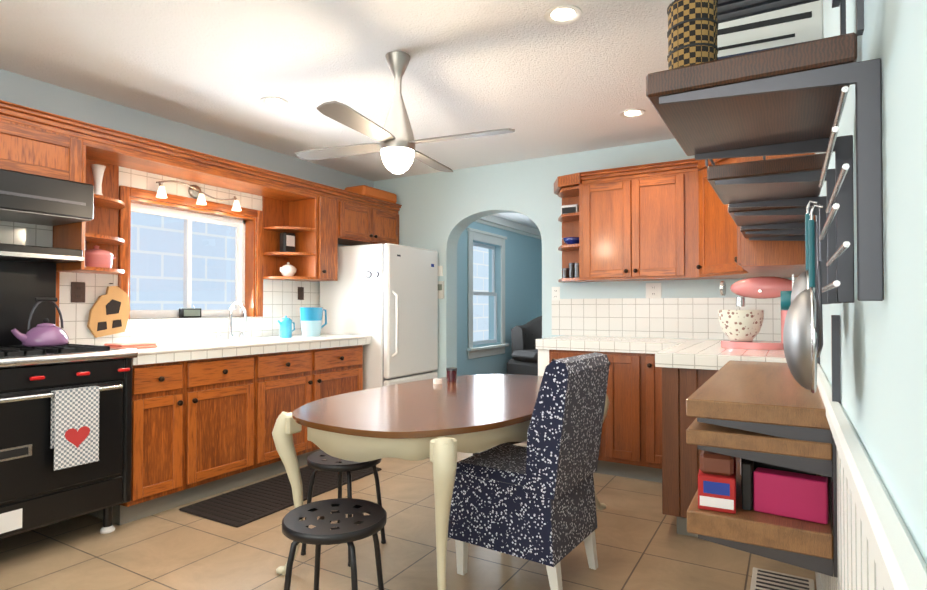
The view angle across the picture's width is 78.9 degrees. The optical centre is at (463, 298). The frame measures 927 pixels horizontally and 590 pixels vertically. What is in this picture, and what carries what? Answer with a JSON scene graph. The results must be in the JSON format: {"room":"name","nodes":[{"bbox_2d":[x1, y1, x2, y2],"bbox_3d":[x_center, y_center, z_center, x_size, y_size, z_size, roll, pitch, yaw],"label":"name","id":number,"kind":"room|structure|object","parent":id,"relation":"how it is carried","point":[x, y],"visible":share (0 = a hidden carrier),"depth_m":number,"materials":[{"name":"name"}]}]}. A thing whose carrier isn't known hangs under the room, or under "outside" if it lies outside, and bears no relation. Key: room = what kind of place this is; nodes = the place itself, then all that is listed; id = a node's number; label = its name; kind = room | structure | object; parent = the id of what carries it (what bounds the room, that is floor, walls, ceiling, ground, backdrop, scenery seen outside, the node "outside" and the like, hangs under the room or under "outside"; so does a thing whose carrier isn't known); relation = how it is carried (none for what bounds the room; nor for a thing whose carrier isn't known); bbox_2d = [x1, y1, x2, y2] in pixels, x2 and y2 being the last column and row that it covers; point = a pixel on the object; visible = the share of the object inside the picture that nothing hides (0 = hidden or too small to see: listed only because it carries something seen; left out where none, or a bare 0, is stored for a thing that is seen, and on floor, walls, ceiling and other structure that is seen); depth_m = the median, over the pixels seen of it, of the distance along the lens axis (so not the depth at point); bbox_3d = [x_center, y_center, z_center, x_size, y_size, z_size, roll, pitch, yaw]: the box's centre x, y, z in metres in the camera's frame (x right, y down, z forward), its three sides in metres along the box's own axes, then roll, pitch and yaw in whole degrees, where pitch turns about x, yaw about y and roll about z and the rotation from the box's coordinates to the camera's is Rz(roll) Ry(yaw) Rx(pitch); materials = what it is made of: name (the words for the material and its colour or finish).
{"room":"kitchen","nodes":[
{"label":"kitchen","id":0,"kind":"room"},
{"bbox_2d":[90,164,105,194],"bbox_3d":[-2.229,-0.706,3.434,0.084,0.210,0.084,0,-1,30],"label":"vase","id":1,"kind":"object","parent":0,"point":[98,170],"visible":0.77,"depth_m":3.41,"materials":[{"name":"white ceramic"}]},
{"bbox_2d":[0,69,541,375],"bbox_3d":[-1.397,0.027,5.322,0.200,2.540,11.700,0,-1,30],"label":"wall","id":2,"kind":"structure","parent":0,"point":[18,89],"depth_m":5.13,"materials":[{"name":"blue paint"}]},
{"bbox_2d":[0,108,87,183],"bbox_3d":[-2.442,-0.782,2.976,0.347,0.302,0.639,0,-1,30],"label":"upper cabinet","id":3,"kind":"object","parent":2,"relation":"attached to","point":[30,145],"depth_m":3.00,"materials":[{"name":"brown wood"}]},
{"bbox_2d":[85,245,114,267],"bbox_3d":[-2.214,-0.252,3.395,0.176,0.142,0.210,0,-1,30],"label":"pot","id":4,"kind":"object","parent":3,"relation":"in","point":[96,256],"visible":0.67,"depth_m":3.34,"materials":[{"name":"pink ceramic"}]},
{"bbox_2d":[0,169,93,225],"bbox_3d":[-2.518,-0.534,2.716,0.470,0.197,1.152,0,-1,30],"label":"range hood","id":5,"kind":"object","parent":2,"relation":"attached to","point":[28,198],"visible":1,"depth_m":2.92,"materials":[{"name":"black metal"}]},
{"bbox_2d":[0,166,319,345],"bbox_3d":[-2.368,-0.295,3.636,0.192,1.184,3.800,0,-1,30],"label":"wall tile","id":6,"kind":"structure","parent":2,"relation":"attached to","point":[280,299],"depth_m":3.94,"materials":[{"name":"white tile"}]},
{"bbox_2d":[71,282,84,302],"bbox_3d":[-2.358,-0.039,3.447,0.010,0.125,0.080,0,-1,30],"label":"electrical outlet","id":7,"kind":"object","parent":6,"relation":"attached to","point":[77,292],"depth_m":3.44,"materials":[{"name":"brown"}]},
{"bbox_2d":[87,283,129,337],"bbox_3d":[-2.256,0.071,3.577,0.054,0.344,0.250,0,-1,30],"label":"cutting board","id":8,"kind":"object","parent":6,"relation":"hanging from","point":[109,312],"visible":0.96,"depth_m":3.56,"materials":[{"name":"brown wood"}]},
{"bbox_2d":[298,287,303,299],"bbox_3d":[-1.449,-0.047,5.018,0.010,0.115,0.070,0,-1,30],"label":"electrical outlet","id":9,"kind":"object","parent":6,"relation":"attached to","point":[300,289],"depth_m":5.02,"materials":[{"name":"brown"}]},
{"bbox_2d":[118,185,263,318],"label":"window","id":10,"kind":"structure","parent":2,"relation":"in","point":[248,246],"depth_m":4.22,"materials":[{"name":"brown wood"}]},
{"bbox_2d":[179,308,200,317],"bbox_3d":[-2.022,0.105,4.169,0.041,0.069,0.160,0,-1,30],"label":"digital clock","id":11,"kind":"object","parent":10,"relation":"on","point":[189,312],"visible":0.98,"depth_m":4.14,"materials":[{"name":"black plastic"}]},
{"bbox_2d":[156,180,240,210],"bbox_3d":[-1.923,-0.760,4.101,0.118,0.150,0.670,0,-1,30],"label":"lamp","id":12,"kind":"object","parent":2,"relation":"attached to","point":[195,191],"visible":1,"depth_m":4.09,"materials":[{"name":"white glass"}]},
{"bbox_2d":[284,188,339,281],"bbox_3d":[-1.311,-0.532,4.929,0.345,0.748,0.270,0,-1,30],"label":"upper cabinet","id":13,"kind":"object","parent":2,"relation":"attached to","point":[321,222],"depth_m":4.80,"materials":[{"name":"brown wood"}]},
{"bbox_2d":[280,232,294,251],"bbox_3d":[-1.483,-0.469,4.749,0.072,0.174,0.130,0,-1,30],"label":"coffee bag","id":14,"kind":"object","parent":13,"relation":"in","point":[287,241],"visible":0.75,"depth_m":4.70,"materials":[{"name":"black"}]},
{"bbox_2d":[280,262,295,275],"bbox_3d":[-1.473,-0.245,4.735,0.124,0.127,0.177,0,-1,30],"label":"sugar bowl","id":15,"kind":"object","parent":13,"relation":"in","point":[287,269],"visible":0.92,"depth_m":4.69,"materials":[{"name":"white ceramic"}]},
{"bbox_2d":[340,196,399,245],"bbox_3d":[-1.019,-0.715,5.434,0.347,0.367,0.894,0,-1,30],"label":"upper cabinet","id":16,"kind":"object","parent":2,"relation":"attached to","point":[362,222],"depth_m":5.30,"materials":[{"name":"brown wood"}]},
{"bbox_2d":[344,185,396,202],"bbox_3d":[-0.906,-1.008,5.527,0.260,0.104,0.520,0,-1,30],"label":"basket","id":17,"kind":"object","parent":16,"relation":"on","point":[365,190],"visible":0.65,"depth_m":5.37,"materials":[{"name":"orange"}]},
{"bbox_2d":[467,228,508,358],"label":"room window","id":18,"kind":"structure","parent":2,"relation":"in","point":[489,238],"depth_m":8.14,"materials":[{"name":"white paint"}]},
{"bbox_2d":[474,215,541,239],"bbox_3d":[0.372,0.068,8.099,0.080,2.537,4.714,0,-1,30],"label":"crown molding","id":19,"kind":"structure","parent":2,"relation":"attached to","point":[500,223],"depth_m":8.59,"materials":[{"name":"white paint"}]},
{"bbox_2d":[0,0,674,229],"bbox_3d":[0.323,-1.308,4.230,4.290,0.100,11.900,0,-1,30],"label":"ceiling","id":20,"kind":"structure","parent":0,"point":[533,78],"depth_m":3.09,"materials":[{"name":"white paint"}]},
{"bbox_2d":[260,97,287,106],"bbox_3d":[-1.215,-1.270,3.618,0.168,0.018,0.168,0,-1,21],"label":"recessed light","id":21,"kind":"object","parent":20,"relation":"in","point":[272,100],"depth_m":3.61,"materials":[{"name":"white paint"}]},
{"bbox_2d":[295,51,514,173],"bbox_3d":[-0.345,-0.964,2.960,0.951,0.620,0.951,0,-1,-23],"label":"ceiling fan","id":22,"kind":"object","parent":20,"relation":"hanging from","point":[394,136],"visible":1,"depth_m":2.90,"materials":[{"name":"silver metal"}]},
{"bbox_2d":[544,4,581,24],"bbox_3d":[0.449,-1.285,2.540,0.168,0.018,0.168,0,-1,21],"label":"recessed light","id":23,"kind":"object","parent":20,"relation":"in","point":[559,13],"depth_m":2.54,"materials":[{"name":"white paint"}]},
{"bbox_2d":[620,109,645,117],"bbox_3d":[1.150,-1.267,3.832,0.168,0.018,0.168,0,-1,21],"label":"recessed light","id":24,"kind":"object","parent":20,"relation":"in","point":[630,112],"depth_m":3.83,"materials":[{"name":"white paint"}]},
{"bbox_2d":[0,443,816,589],"bbox_3d":[-0.959,1.300,1.977,4.290,0.100,6.780,0,-1,30],"label":"floor","id":25,"kind":"structure","parent":0,"point":[641,544],"depth_m":2.77,"materials":[{"name":"tile"}]},
{"bbox_2d":[0,243,137,538],"bbox_3d":[-2.453,0.488,2.535,0.697,1.540,1.590,0,-1,30],"label":"stove","id":26,"kind":"object","parent":25,"relation":"on","point":[37,491],"visible":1,"depth_m":2.85,"materials":[{"name":"black metal"}]},
{"bbox_2d":[11,297,68,346],"bbox_3d":[-2.287,0.123,3.043,0.210,0.261,0.264,0,-1,30],"label":"kettle","id":27,"kind":"object","parent":26,"relation":"on","point":[45,333],"visible":1,"depth_m":3.01,"materials":[{"name":"purple metal"}]},
{"bbox_2d":[50,386,98,470],"bbox_3d":[-1.918,0.633,2.784,0.039,0.377,0.200,0,-1,30],"label":"hanging towel","id":28,"kind":"object","parent":26,"relation":"hanging from","point":[74,426],"visible":1,"depth_m":2.77,"materials":[{"name":"white fabric"}]},
{"bbox_2d":[88,359,199,524],"bbox_3d":[-2.006,0.822,3.437,0.617,0.898,0.406,0,-1,30],"label":"base cabinet","id":29,"kind":"object","parent":25,"relation":"on","point":[165,396],"depth_m":3.29,"materials":[{"name":"brown wood"}]},
{"bbox_2d":[200,353,267,498],"bbox_3d":[-1.812,0.827,3.772,0.617,0.898,0.672,0,-1,30],"label":"base cabinet","id":30,"kind":"object","parent":25,"relation":"on","point":[202,428],"depth_m":3.70,"materials":[{"name":"brown wood"}]},
{"bbox_2d":[179,460,381,527],"bbox_3d":[-1.158,1.268,3.791,0.530,0.015,1.280,0,-1,30],"label":"mat","id":31,"kind":"object","parent":25,"relation":"on","point":[237,508],"visible":0.75,"depth_m":3.55,"materials":[{"name":"black"}]},
{"bbox_2d":[268,348,323,476],"bbox_3d":[-1.549,0.833,4.226,0.617,0.898,0.682,0,-1,30],"label":"base cabinet","id":32,"kind":"object","parent":25,"relation":"on","point":[295,378],"depth_m":4.15,"materials":[{"name":"brown wood"}]},
{"bbox_2d":[282,498,386,589],"bbox_3d":[-0.463,1.016,2.030,0.387,0.470,0.387,0,-1,30],"label":"stool","id":33,"kind":"object","parent":25,"relation":"on","point":[296,530],"visible":1,"depth_m":1.99,"materials":[{"name":"black"}]},
{"bbox_2d":[301,450,385,566],"bbox_3d":[-0.602,1.027,2.849,0.368,0.470,0.368,0,-1,30],"label":"stool","id":34,"kind":"object","parent":25,"relation":"on","point":[316,462],"visible":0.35,"depth_m":2.77,"materials":[{"name":"black"}]},
{"bbox_2d":[324,345,362,397],"bbox_3d":[-1.285,0.839,4.682,0.617,0.898,0.676,0,-1,30],"label":"base cabinet","id":35,"kind":"object","parent":25,"relation":"on","point":[343,366],"depth_m":4.60,"materials":[{"name":"brown wood"}]},
{"bbox_2d":[133,334,370,364],"bbox_3d":[-1.585,0.406,4.129,0.659,0.200,2.025,0,-1,30],"label":"countertop","id":36,"kind":"structure","parent":35,"relation":"on","point":[164,352],"depth_m":3.85,"materials":[{"name":"white tile"}]},
{"bbox_2d":[104,342,157,348],"bbox_3d":[-1.987,0.279,3.361,0.200,0.029,0.220,0,-1,30],"label":"cloth","id":37,"kind":"object","parent":36,"relation":"on","point":[133,345],"visible":0.88,"depth_m":3.31,"materials":[{"name":"red fabric"}]},
{"bbox_2d":[216,302,252,339],"bbox_3d":[-1.712,0.165,4.266,0.202,0.284,0.330,0,-1,30],"label":"faucet","id":38,"kind":"object","parent":36,"relation":"on","point":[230,335],"visible":1,"depth_m":4.29,"materials":[{"name":"silver metal"}]},
{"bbox_2d":[278,316,294,337],"bbox_3d":[-1.413,0.222,4.494,0.100,0.175,0.176,0,-1,30],"label":"jug","id":39,"kind":"object","parent":36,"relation":"on","point":[286,330],"visible":1,"depth_m":4.45,"materials":[{"name":"teal ceramic"}]},
{"bbox_2d":[300,307,326,335],"bbox_3d":[-1.260,0.193,4.758,0.144,0.240,0.290,0,-1,30],"label":"water pitcher","id":40,"kind":"object","parent":36,"relation":"on","point":[311,318],"visible":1,"depth_m":4.66,"materials":[{"name":"teal"}]},
{"bbox_2d":[320,243,437,389],"bbox_3d":[-0.765,0.414,5.295,0.856,1.765,0.802,0,-1,30],"label":"fridge","id":41,"kind":"object","parent":25,"relation":"on","point":[385,296],"visible":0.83,"depth_m":4.97,"materials":[{"name":"white metal"}]},
{"bbox_2d":[272,374,609,589],"bbox_3d":[0.003,0.891,2.998,1.141,0.764,1.902,0,-1,30],"label":"dining table","id":42,"kind":"object","parent":25,"relation":"on","point":[440,426],"visible":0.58,"depth_m":2.42,"materials":[{"name":"brown wood"}]},
{"bbox_2d":[433,378,441,383],"bbox_3d":[-0.156,0.500,3.407,0.055,0.029,0.056,0,-1,30],"label":"tealight","id":43,"kind":"object","parent":42,"relation":"on","point":[437,380],"visible":1,"depth_m":3.39,"materials":[{"name":"white wax"}]},
{"bbox_2d":[446,367,456,381],"bbox_3d":[-0.073,0.474,3.510,0.066,0.084,0.068,0,-1,30],"label":"candle jar","id":44,"kind":"object","parent":42,"relation":"on","point":[451,374],"visible":1,"depth_m":3.48,"materials":[{"name":"red glass"}]},
{"bbox_2d":[473,442,520,454],"bbox_3d":[0.186,1.035,3.352,0.411,0.470,0.411,0,-1,30],"label":"stool","id":45,"kind":"object","parent":25,"relation":"on","point":[511,443],"depth_m":3.20,"materials":[{"name":"black"}]},
{"bbox_2d":[448,352,609,589],"bbox_3d":[0.308,0.757,2.612,0.595,1.005,0.490,-1,-1,34],"label":"slipcovered chair","id":46,"kind":"object","parent":25,"relation":"on","point":[534,500],"visible":0.94,"depth_m":2.41,"materials":[{"name":"blue fabric"}]},
{"bbox_2d":[538,349,661,482],"bbox_3d":[1.174,0.834,4.276,1.067,0.898,0.670,0,-1,30],"label":"base cabinet","id":47,"kind":"object","parent":25,"relation":"on","point":[631,441],"visible":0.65,"depth_m":3.95,"materials":[{"name":"brown wood"}]},
{"bbox_2d":[536,335,786,369],"bbox_3d":[1.267,0.338,3.746,1.787,0.075,1.507,0,-1,30],"label":"countertop","id":48,"kind":"structure","parent":47,"relation":"on","point":[710,354],"depth_m":3.58,"materials":[{"name":"white tile"}]},
{"bbox_2d":[718,276,791,349],"bbox_3d":[1.754,0.081,3.341,0.446,0.424,0.249,0,-1,30],"label":"mixer","id":49,"kind":"object","parent":48,"relation":"on","point":[740,329],"visible":0.81,"depth_m":3.29,"materials":[{"name":"pink metal"}]},
{"bbox_2d":[662,367,717,536],"bbox_3d":[1.584,0.818,3.208,0.707,0.899,0.869,0,-1,30],"label":"base cabinet","id":50,"kind":"object","parent":25,"relation":"on","point":[680,460],"visible":0.27,"depth_m":2.97,"materials":[{"name":"brown wood"}]},
{"bbox_2d":[750,567,814,589],"bbox_3d":[1.376,1.250,2.430,0.240,0.012,0.300,0,-1,30],"label":"floor vent","id":51,"kind":"object","parent":25,"relation":"in","point":[762,579],"visible":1,"depth_m":2.48,"materials":[{"name":"beige metal"}]},
{"bbox_2d":[374,139,796,377],"bbox_3d":[0.789,0.023,5.017,3.890,2.540,0.200,0,-1,30],"label":"wall","id":52,"kind":"structure","parent":0,"point":[439,212],"depth_m":5.10,"materials":[{"name":"teal paint"}]},
{"bbox_2d":[438,266,442,275],"bbox_3d":[-0.231,-0.270,5.484,0.060,0.100,0.020,0,-1,30],"label":"electrical outlet","id":53,"kind":"object","parent":52,"relation":"attached to","point":[440,268],"depth_m":5.47,"materials":[{"name":"white plastic"}]},
{"bbox_2d":[438,281,443,298],"bbox_3d":[-0.233,-0.086,5.478,0.100,0.170,0.027,0,-1,30],"label":"electrical outlet","id":54,"kind":"object","parent":52,"relation":"attached to","point":[440,283],"depth_m":5.46,"materials":[{"name":"white plastic"}]},
{"bbox_2d":[552,287,559,300],"bbox_3d":[0.801,-0.044,4.890,0.075,0.120,0.010,0,-1,30],"label":"electrical outlet","id":55,"kind":"object","parent":52,"relation":"attached to","point":[555,290],"depth_m":4.89,"materials":[{"name":"white plastic"}]},
{"bbox_2d":[574,165,693,281],"bbox_3d":[1.339,-0.539,4.388,0.801,0.788,0.347,0,-1,30],"label":"upper cabinet","id":56,"kind":"object","parent":52,"relation":"attached to","point":[671,220],"depth_m":4.24,"materials":[{"name":"brown wood"}]},
{"bbox_2d":[562,267,570,277],"bbox_3d":[0.842,-0.208,4.643,0.056,0.085,0.056,0,-1,15],"label":"spice jar","id":57,"kind":"object","parent":56,"relation":"in","point":[566,272],"depth_m":4.62,"materials":[{"name":"grey metal"}]},
{"bbox_2d":[561,204,578,213],"bbox_3d":[0.888,-0.729,4.669,0.140,0.087,0.081,0,-1,30],"label":"box","id":58,"kind":"object","parent":56,"relation":"in","point":[567,209],"visible":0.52,"depth_m":4.63,"materials":[{"name":"white cardboard"}]},
{"bbox_2d":[562,237,578,244],"bbox_3d":[0.910,-0.468,4.664,0.180,0.065,0.180,0,-1,30],"label":"bowl","id":59,"kind":"object","parent":56,"relation":"in","point":[570,240],"visible":0.6,"depth_m":4.60,"materials":[{"name":"blue ceramic"}]},
{"bbox_2d":[569,263,578,277],"bbox_3d":[0.925,-0.232,4.676,0.059,0.135,0.149,0,-1,-18],"label":"spice jar","id":60,"kind":"object","parent":56,"relation":"in","point":[572,271],"depth_m":4.63,"materials":[{"name":"grey metal"}]},
{"bbox_2d":[646,283,660,297],"bbox_3d":[1.511,-0.064,4.479,0.120,0.120,0.010,0,-1,30],"label":"electrical outlet","id":61,"kind":"object","parent":52,"relation":"attached to","point":[653,290],"depth_m":4.48,"materials":[{"name":"white plastic"}]},
{"bbox_2d":[552,297,780,340],"bbox_3d":[1.595,0.152,4.432,1.910,0.314,0.003,0,-1,30],"label":"wall tile","id":62,"kind":"structure","parent":52,"relation":"attached to","point":[691,318],"depth_m":4.43,"materials":[{"name":"white tile"}]},
{"bbox_2d":[815,0,926,564],"bbox_3d":[0.911,-0.032,1.145,0.200,2.540,6.780,0,-1,30],"label":"wall","id":63,"kind":"structure","parent":0,"point":[883,362],"depth_m":0.70,"materials":[{"name":"teal paint"}]},
{"bbox_2d":[686,158,800,279],"bbox_3d":[1.946,-0.576,3.812,0.667,0.845,0.737,0,-1,30],"label":"upper cabinet","id":64,"kind":"object","parent":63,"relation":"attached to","point":[703,205],"depth_m":3.93,"materials":[{"name":"brown wood"}]},
{"bbox_2d":[646,0,883,577],"bbox_3d":[0.976,0.080,1.836,0.378,1.303,2.244,0,-1,30],"label":"shelf unit","id":65,"kind":"object","parent":63,"relation":"attached to","point":[787,100],"visible":0.85,"depth_m":1.22,"materials":[{"name":"brown wood"}]},
{"bbox_2d":[667,0,717,69],"bbox_3d":[0.389,-0.437,0.957,0.081,0.122,0.081,0,-1,30],"label":"basket","id":66,"kind":"object","parent":65,"relation":"on","point":[692,31],"visible":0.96,"depth_m":0.92,"materials":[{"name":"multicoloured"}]},
{"bbox_2d":[698,450,735,513],"bbox_3d":[0.808,0.539,1.785,0.100,0.160,0.341,0,-1,26],"label":"box","id":67,"kind":"object","parent":65,"relation":"on","point":[717,482],"visible":0.73,"depth_m":1.64,"materials":[{"name":"red cardboard"}]},
{"bbox_2d":[717,0,823,59],"bbox_3d":[0.636,-0.518,1.198,0.220,0.291,0.056,0,-1,26],"label":"cookbook","id":68,"kind":"object","parent":65,"relation":"on","point":[801,23],"visible":0.33,"depth_m":1.18,"materials":[{"name":"white paper"}]},
{"bbox_2d":[740,458,815,488],"bbox_3d":[1.005,0.559,1.799,0.200,0.120,0.180,0,-1,30],"label":"box","id":69,"kind":"object","parent":65,"relation":"on","point":[762,465],"visible":0.08,"depth_m":1.72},
{"bbox_2d":[742,459,828,524],"bbox_3d":[0.920,0.549,1.616,0.210,0.135,0.065,-1,-1,36],"label":"box","id":70,"kind":"object","parent":65,"relation":"on","point":[799,496],"visible":1,"depth_m":1.59,"materials":[{"name":"pink cardboard"}]},
{"bbox_2d":[781,274,793,309],"bbox_3d":[1.515,-0.027,2.598,0.090,0.169,0.100,0,-1,30],"label":"cup","id":71,"kind":"object","parent":65,"relation":"hanging from","point":[785,300],"visible":0.52,"depth_m":2.58,"materials":[{"name":"teal"}]},
{"bbox_2d":[783,204,822,392],"bbox_3d":[0.701,0.000,1.162,0.073,0.387,0.220,0,-1,30],"label":"frying pan","id":72,"kind":"object","parent":65,"relation":"hanging from","point":[799,337],"visible":0.98,"depth_m":1.10,"materials":[{"name":"silver metal"}]},
{"bbox_2d":[791,200,816,302],"bbox_3d":[0.838,-0.077,1.385,0.058,0.327,0.160,0,-1,30],"label":"strainer","id":73,"kind":"object","parent":65,"relation":"hanging from","point":[801,283],"visible":0.31,"depth_m":1.37,"materials":[{"name":"silver metal"}]},
{"bbox_2d":[816,261,822,356],"bbox_3d":[0.631,0.022,1.000,0.005,0.174,0.156,0,-1,30],"label":"wire hanger","id":74,"kind":"object","parent":65,"relation":"hanging from","point":[819,330],"visible":1,"depth_m":0.97,"materials":[{"name":"grey metal"}]},
{"bbox_2d":[722,153,814,276],"bbox_3d":[1.729,-0.585,3.168,0.397,0.845,0.725,0,-1,30],"label":"upper cabinet","id":75,"kind":"object","parent":63,"relation":"attached to","point":[742,256],"depth_m":2.91,"materials":[{"name":"brown wood"}]},
{"bbox_2d":[815,363,926,589],"bbox_3d":[0.388,0.741,0.464,0.035,0.975,5.096,0,-1,30],"label":"wainscoting","id":76,"kind":"structure","parent":63,"relation":"attached to","point":[877,548],"depth_m":0.88,"materials":[{"name":"white wood"}]},
{"bbox_3d":[1.722,1.375,7.300,3.600,0.100,5.120,0,-1,30],"label":"floor","id":77,"kind":"structure","parent":0,"visible":0},
{"bbox_2d":[507,316,541,375],"bbox_3d":[1.200,0.762,8.228,1.099,1.154,1.083,0,-1,30],"label":"tufted armchair","id":78,"kind":"object","parent":77,"relation":"on","point":[524,355],"visible":0.19,"depth_m":8.38,"materials":[{"name":"grey"}]}
]}

